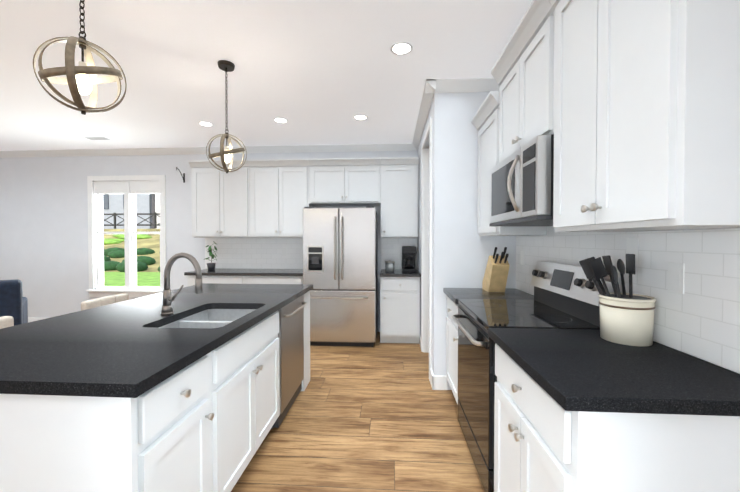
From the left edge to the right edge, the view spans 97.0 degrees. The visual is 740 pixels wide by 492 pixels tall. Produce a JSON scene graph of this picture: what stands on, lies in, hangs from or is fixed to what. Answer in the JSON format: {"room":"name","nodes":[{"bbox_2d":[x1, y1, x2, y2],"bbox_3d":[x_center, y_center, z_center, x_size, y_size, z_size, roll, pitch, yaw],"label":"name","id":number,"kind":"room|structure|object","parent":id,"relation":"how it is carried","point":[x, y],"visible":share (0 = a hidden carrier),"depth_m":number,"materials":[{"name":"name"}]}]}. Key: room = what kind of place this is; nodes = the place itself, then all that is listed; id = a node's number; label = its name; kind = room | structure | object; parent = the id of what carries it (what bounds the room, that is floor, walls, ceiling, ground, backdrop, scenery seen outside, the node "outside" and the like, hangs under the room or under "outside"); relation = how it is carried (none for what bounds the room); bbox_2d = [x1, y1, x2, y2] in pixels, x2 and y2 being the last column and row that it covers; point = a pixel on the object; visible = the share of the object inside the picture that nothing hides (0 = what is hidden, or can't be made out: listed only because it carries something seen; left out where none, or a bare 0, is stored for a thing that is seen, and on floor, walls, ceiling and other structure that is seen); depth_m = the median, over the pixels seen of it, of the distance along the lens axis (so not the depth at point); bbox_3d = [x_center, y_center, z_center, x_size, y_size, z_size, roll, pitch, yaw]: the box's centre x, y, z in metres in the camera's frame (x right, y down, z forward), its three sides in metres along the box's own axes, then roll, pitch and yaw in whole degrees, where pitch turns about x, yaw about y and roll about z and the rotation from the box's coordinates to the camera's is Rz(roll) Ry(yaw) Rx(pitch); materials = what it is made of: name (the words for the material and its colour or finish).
{"room":"kitchen","nodes":[
{"label":"kitchen","id":0,"kind":"room"},
{"bbox_2d":[0,151,417,331],"bbox_3d":[-2.827,-0.108,5.079,8.800,2.740,0.150,0,1,4],"label":"wall","id":1,"kind":"structure","parent":0,"point":[44,230],"depth_m":5.12,"materials":[{"name":"paint"}]},
{"bbox_2d":[28,317,45,322],"bbox_3d":[-4.816,1.196,5.143,4.765,0.130,0.014,0,1,4],"label":"baseboard","id":2,"kind":"structure","parent":1,"relation":"attached to","point":[30,319],"depth_m":5.17,"materials":[{"name":"white paint"}]},
{"bbox_2d":[86,175,166,296],"bbox_3d":[-3.746,-0.146,5.111,1.290,1.875,0.200,0,1,4],"label":"window","id":3,"kind":"structure","parent":1,"relation":"in","point":[129,187],"depth_m":5.07,"materials":[{"name":"white wood"}]},
{"bbox_2d":[176,167,184,182],"bbox_3d":[-2.837,-1.067,4.894,0.024,0.204,0.188,0,1,4],"label":"hook","id":4,"kind":"object","parent":1,"relation":"attached to","point":[183,176],"visible":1,"depth_m":4.98,"materials":[{"name":"black metal"}]},
{"bbox_2d":[0,143,417,157],"bbox_3d":[-3.223,-1.434,4.965,7.840,0.085,0.085,0,1,4],"label":"crown molding","id":5,"kind":"structure","parent":1,"relation":"attached to","point":[390,146],"depth_m":4.91,"materials":[{"name":"white wood"}]},
{"bbox_2d":[188,159,247,236],"bbox_3d":[-2.101,-0.661,4.774,0.845,1.075,0.346,0,1,4],"label":"upper cabinet","id":6,"kind":"object","parent":1,"relation":"attached to","point":[219,198],"depth_m":4.61,"materials":[{"name":"white wood"}]},
{"bbox_2d":[205,238,302,268],"bbox_3d":[-1.669,0.109,4.932,1.690,0.465,0.005,0,1,4],"label":"tile backsplash","id":7,"kind":"structure","parent":1,"relation":"attached to","point":[235,253],"depth_m":4.93,"materials":[{"name":"white tile"}]},
{"bbox_2d":[248,158,315,236],"bbox_3d":[-1.258,-0.661,4.721,0.845,1.075,0.346,0,1,4],"label":"upper cabinet","id":8,"kind":"object","parent":1,"relation":"attached to","point":[261,198],"depth_m":4.55,"materials":[{"name":"white wood"}]},
{"bbox_2d":[308,157,379,205],"bbox_3d":[-0.340,-0.895,4.660,0.990,0.605,0.346,0,1,4],"label":"upper cabinet","id":9,"kind":"object","parent":1,"relation":"attached to","point":[331,181],"depth_m":4.49,"materials":[{"name":"white wood"}]},
{"bbox_2d":[381,238,416,269],"bbox_3d":[0.430,0.111,4.800,0.525,0.465,0.005,0,1,4],"label":"tile backsplash","id":10,"kind":"structure","parent":1,"relation":"attached to","point":[391,248],"depth_m":4.80,"materials":[{"name":"white tile"}]},
{"bbox_2d":[380,157,418,236],"bbox_3d":[0.412,-0.659,4.616,0.514,1.075,0.346,0,1,4],"label":"upper cabinet","id":11,"kind":"object","parent":1,"relation":"attached to","point":[399,176],"depth_m":4.45,"materials":[{"name":"white wood"}]},
{"bbox_2d":[0,0,531,150],"bbox_3d":[-3.265,-1.436,-0.727,8.950,0.100,11.750,0,1,4],"label":"ceiling","id":12,"kind":"structure","parent":0,"point":[318,72],"depth_m":2.61,"materials":[{"name":"paint"}]},
{"bbox_2d":[33,0,126,114],"bbox_3d":[-1.215,-0.989,1.381,0.277,0.859,0.268,0,1,4],"label":"pendant lamp","id":13,"kind":"object","parent":12,"relation":"hanging from","point":[81,82],"visible":1,"depth_m":1.36,"materials":[{"name":"brown wood"}]},
{"bbox_2d":[82,136,112,140],"bbox_3d":[-3.706,-1.464,4.456,0.320,0.008,0.160,0,1,4],"label":"ceiling vent","id":14,"kind":"object","parent":12,"relation":"in","point":[93,138],"visible":1,"depth_m":4.44,"materials":[{"name":"white metal"}]},
{"bbox_2d":[198,121,212,126],"bbox_3d":[-1.957,-1.456,3.906,0.164,0.009,0.164,0,1,4],"label":"recessed light","id":15,"kind":"object","parent":12,"relation":"in","point":[205,123],"visible":0.98,"depth_m":3.89,"materials":[{"name":"white plastic"}]},
{"bbox_2d":[206,60,246,172],"bbox_3d":[-1.138,-1.008,2.599,0.280,0.859,0.285,0,1,4],"label":"pendant lamp","id":16,"kind":"object","parent":12,"relation":"hanging from","point":[226,155],"visible":1,"depth_m":2.58,"materials":[{"name":"brown wood"}]},
{"bbox_2d":[273,117,287,122],"bbox_3d":[-1.033,-1.454,3.787,0.164,0.009,0.164,0,1,4],"label":"recessed light","id":17,"kind":"object","parent":12,"relation":"in","point":[280,120],"visible":0.96,"depth_m":3.79,"materials":[{"name":"white plastic"}]},
{"bbox_2d":[353,114,367,119],"bbox_3d":[-0.106,-1.452,3.699,0.164,0.009,0.164,0,1,4],"label":"recessed light","id":18,"kind":"object","parent":12,"relation":"in","point":[360,117],"visible":1,"depth_m":3.70,"materials":[{"name":"white plastic"}]},
{"bbox_2d":[390,42,412,54],"bbox_3d":[0.229,-1.431,2.376,0.164,0.009,0.164,0,1,4],"label":"recessed light","id":19,"kind":"object","parent":12,"relation":"in","point":[401,48],"visible":1,"depth_m":2.37,"materials":[{"name":"white plastic"}]},
{"bbox_2d":[231,332,484,491],"bbox_3d":[-3.186,1.403,-0.611,8.800,0.100,11.600,0,1,4],"label":"floor","id":20,"kind":"structure","parent":0,"point":[378,416],"depth_m":2.27,"materials":[{"name":"brown wood"}]},
{"bbox_2d":[0,316,13,328],"bbox_3d":[-2.001,0.868,1.771,0.462,0.896,0.410,0,1,4],"label":"stool","id":21,"kind":"object","parent":20,"relation":"on","point":[6,321],"visible":0.08,"depth_m":1.93,"materials":[{"name":"beige fabric"}]},
{"bbox_2d":[0,279,27,325],"bbox_3d":[-4.760,0.780,2.984,2.230,1.030,0.920,-1,1,-43],"label":"sofa","id":22,"kind":"object","parent":20,"relation":"on","point":[13,302],"visible":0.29,"depth_m":3.38,"materials":[{"name":"fabric"}]},
{"bbox_2d":[81,293,128,310],"bbox_3d":[-1.929,0.854,2.608,0.462,0.896,0.410,0,1,4],"label":"stool","id":23,"kind":"object","parent":20,"relation":"on","point":[97,302],"visible":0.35,"depth_m":2.57,"materials":[{"name":"beige fabric"}]},
{"bbox_2d":[0,287,312,491],"bbox_3d":[-0.955,0.870,2.081,0.694,0.880,2.169,0,1,4],"label":"kitchen island","id":24,"kind":"object","parent":20,"relation":"on","point":[128,396],"depth_m":1.11,"materials":[{"name":"white wood"}]},
{"bbox_2d":[0,283,311,394],"bbox_3d":[-1.174,0.407,2.097,1.115,0.040,2.210,0,1,4],"label":"island countertop","id":25,"kind":"structure","parent":24,"relation":"on","point":[121,348],"depth_m":1.38,"materials":[{"name":"black stone"}]},
{"bbox_2d":[161,252,202,314],"bbox_3d":[-1.076,0.213,1.873,0.241,0.354,0.064,0,1,4],"label":"faucet","id":26,"kind":"object","parent":25,"relation":"on","point":[168,300],"visible":1,"depth_m":1.86,"materials":[{"name":"silver metal"}]},
{"bbox_2d":[159,309,255,328],"bbox_3d":[-0.908,0.536,1.897,0.442,0.208,0.662,0,1,4],"label":"sink basin","id":27,"kind":"object","parent":25,"relation":"in","point":[213,318],"visible":0.04,"depth_m":2.14,"materials":[{"name":"metal"}]},
{"bbox_2d":[271,295,306,429],"bbox_3d":[-0.899,0.862,2.628,0.690,0.879,0.602,0,1,4],"label":"dishwasher","id":28,"kind":"object","parent":24,"relation":"in","point":[291,343],"visible":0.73,"depth_m":2.52,"materials":[{"name":"metal"}]},
{"bbox_2d":[188,276,243,285],"bbox_3d":[-2.035,0.829,4.663,0.795,0.880,0.608,0,1,4],"label":"base cabinet","id":29,"kind":"object","parent":20,"relation":"on","point":[191,279],"depth_m":4.35,"materials":[{"name":"white wood"}]},
{"bbox_2d":[244,276,302,283],"bbox_3d":[-1.241,0.829,4.613,0.795,0.880,0.608,0,1,4],"label":"base cabinet","id":30,"kind":"object","parent":20,"relation":"on","point":[247,279],"depth_m":4.31,"materials":[{"name":"white wood"}]},
{"bbox_2d":[184,268,302,275],"bbox_3d":[-1.645,0.367,4.618,1.618,0.040,0.633,0,1,4],"label":"countertop","id":31,"kind":"structure","parent":30,"relation":"on","point":[205,272],"depth_m":4.34,"materials":[{"name":"stone"}]},
{"bbox_2d":[203,241,216,269],"bbox_3d":[-2.291,0.138,4.692,0.196,0.414,0.165,0,1,4],"label":"potted plant","id":32,"kind":"object","parent":31,"relation":"on","point":[211,266],"visible":1,"depth_m":4.67,"materials":[{"name":"green plant"}]},
{"bbox_2d":[303,206,377,346],"bbox_3d":[-0.372,0.385,4.446,0.926,1.775,0.781,0,1,4],"label":"fridge","id":33,"kind":"object","parent":20,"relation":"on","point":[340,259],"visible":0.81,"depth_m":4.12,"materials":[{"name":"silver metal"}]},
{"bbox_2d":[380,276,419,342],"bbox_3d":[0.405,0.831,4.509,0.512,0.880,0.608,0,1,4],"label":"base cabinet","id":34,"kind":"object","parent":20,"relation":"on","point":[399,305],"depth_m":4.21,"materials":[{"name":"white wood"}]},
{"bbox_2d":[380,269,419,275],"bbox_3d":[0.407,0.369,4.489,0.522,0.040,0.633,0,1,4],"label":"countertop","id":35,"kind":"structure","parent":34,"relation":"on","point":[397,272],"depth_m":4.21,"materials":[{"name":"black stone"}]},
{"bbox_2d":[385,260,394,271],"bbox_3d":[0.272,0.269,4.484,0.130,0.159,0.130,0,1,4],"label":"canister","id":36,"kind":"object","parent":35,"relation":"on","point":[389,265],"visible":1,"depth_m":4.43,"materials":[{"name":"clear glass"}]},
{"bbox_2d":[402,246,416,271],"bbox_3d":[0.535,0.175,4.546,0.202,0.345,0.280,0,1,4],"label":"coffee maker","id":37,"kind":"object","parent":35,"relation":"on","point":[409,258],"visible":1,"depth_m":4.43,"materials":[{"name":"black plastic"}]},
{"bbox_2d":[443,288,533,403],"bbox_3d":[0.951,0.840,2.640,0.643,0.922,0.566,0,1,4],"label":"base cabinet","id":38,"kind":"object","parent":20,"relation":"on","point":[454,295],"visible":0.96,"depth_m":2.62,"materials":[{"name":"white wood"}]},
{"bbox_2d":[482,247,509,291],"bbox_3d":[1.035,0.192,2.685,0.130,0.371,0.333,0,1,4],"label":"knife block","id":39,"kind":"object","parent":38,"relation":"on","point":[496,274],"visible":1,"depth_m":2.62,"materials":[{"name":"brown wood"}]},
{"bbox_2d":[452,261,622,491],"bbox_3d":[0.888,0.712,1.968,0.682,1.200,0.760,0,1,4],"label":"range","id":40,"kind":"object","parent":20,"relation":"on","point":[566,296],"visible":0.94,"depth_m":1.84,"materials":[{"name":"black glass"}]},
{"bbox_2d":[488,328,739,491],"bbox_3d":[0.862,0.863,1.224,0.643,0.922,0.708,0,1,4],"label":"base cabinet","id":41,"kind":"object","parent":20,"relation":"on","point":[583,410],"visible":0.98,"depth_m":0.94,"materials":[{"name":"white wood"}]},
{"bbox_2d":[579,254,656,345],"bbox_3d":[1.052,0.215,1.411,0.263,0.365,0.243,0,1,4],"label":"utensil crock","id":42,"kind":"object","parent":41,"relation":"on","point":[626,318],"visible":1,"depth_m":1.35,"materials":[{"name":"beige ceramic"}]},
{"bbox_2d":[417,92,515,389],"bbox_3d":[0.993,-0.088,3.837,0.720,2.740,1.850,0,1,4],"label":"wall","id":43,"kind":"structure","parent":0,"point":[462,250],"depth_m":2.92,"materials":[{"name":"paint"}]},
{"bbox_2d":[412,79,435,148],"bbox_3d":[0.585,-1.415,3.744,0.085,0.085,1.825,0,1,4],"label":"crown molding","id":44,"kind":"structure","parent":43,"relation":"attached to","point":[432,87],"depth_m":3.36,"materials":[{"name":"white wood"}]},
{"bbox_2d":[421,117,431,380],"bbox_3d":[0.666,0.031,3.554,0.136,2.510,0.900,0,1,4],"label":"door frame","id":45,"kind":"structure","parent":43,"relation":"attached to","point":[426,243],"depth_m":3.91,"materials":[{"name":"white wood"}]},
{"bbox_2d":[436,77,499,92],"bbox_3d":[0.892,-1.400,2.852,0.600,0.085,0.085,0,1,4],"label":"crown molding","id":46,"kind":"structure","parent":43,"relation":"attached to","point":[458,85],"depth_m":2.85,"materials":[{"name":"white wood"}]},
{"bbox_2d":[518,226,739,373],"bbox_3d":[1.126,-0.011,-0.980,0.150,2.740,11.450,0,1,4],"label":"wall","id":47,"kind":"structure","parent":0,"point":[658,342],"depth_m":1.21,"materials":[{"name":"paint"}]},
{"bbox_2d":[475,92,546,235],"bbox_3d":[1.102,-0.597,2.609,0.346,1.025,0.564,0,1,4],"label":"upper cabinet","id":48,"kind":"object","parent":47,"relation":"attached to","point":[485,122],"depth_m":2.61,"materials":[{"name":"white wood"}]},
{"bbox_2d":[495,0,550,164],"bbox_3d":[1.059,-0.893,1.931,0.346,0.689,0.780,0,1,4],"label":"upper cabinet","id":49,"kind":"object","parent":47,"relation":"attached to","point":[523,97],"depth_m":1.85,"materials":[{"name":"white wood"}]},
{"bbox_2d":[489,134,553,225],"bbox_3d":[1.001,-0.337,1.944,0.464,0.407,0.760,0,1,4],"label":"microwave","id":50,"kind":"object","parent":49,"relation":"attached to","point":[521,185],"visible":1,"depth_m":1.73,"materials":[{"name":"silver metal"}]},
{"bbox_2d":[516,226,739,372],"bbox_3d":[1.228,0.130,1.867,0.005,0.520,2.060,0,1,4],"label":"tile backsplash","id":51,"kind":"structure","parent":47,"relation":"attached to","point":[699,317],"depth_m":1.25,"materials":[{"name":"white tile"}]},
{"bbox_2d":[520,251,523,264],"bbox_3d":[1.277,0.099,2.745,0.005,0.116,0.072,0,1,4],"label":"electrical outlet plate","id":52,"kind":"object","parent":51,"relation":"attached to","point":[522,252],"depth_m":2.74,"materials":[{"name":"white plastic"}]},
{"bbox_2d":[626,237,638,262],"bbox_3d":[1.199,0.019,1.496,0.004,0.116,0.072,0,1,4],"label":"electrical outlet plate","id":53,"kind":"object","parent":51,"relation":"attached to","point":[632,242],"depth_m":1.49,"materials":[{"name":"white plastic"}]},
{"bbox_2d":[668,262,684,293],"bbox_3d":[1.184,0.123,1.268,0.005,0.116,0.072,0,1,4],"label":"electrical outlet plate","id":54,"kind":"object","parent":51,"relation":"attached to","point":[675,277],"depth_m":1.26,"materials":[{"name":"white plastic"}]},
{"bbox_2d":[551,0,739,231],"bbox_3d":[1.013,-0.644,1.200,0.346,1.164,0.688,0,1,4],"label":"upper cabinet","id":55,"kind":"object","parent":47,"relation":"attached to","point":[633,106],"depth_m":1.00,"materials":[{"name":"white wood"}]},
{"label":"outside","id":56,"kind":"structure","parent":0,"visible":0},
{"bbox_2d":[103,194,159,286],"bbox_3d":[-27.626,-8.234,39.203,80.000,19.100,64.700,0,1,4],"label":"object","id":57,"kind":"structure","parent":56,"point":[148,245],"depth_m":25.43,"materials":[{"name":"green plant"}]}
]}

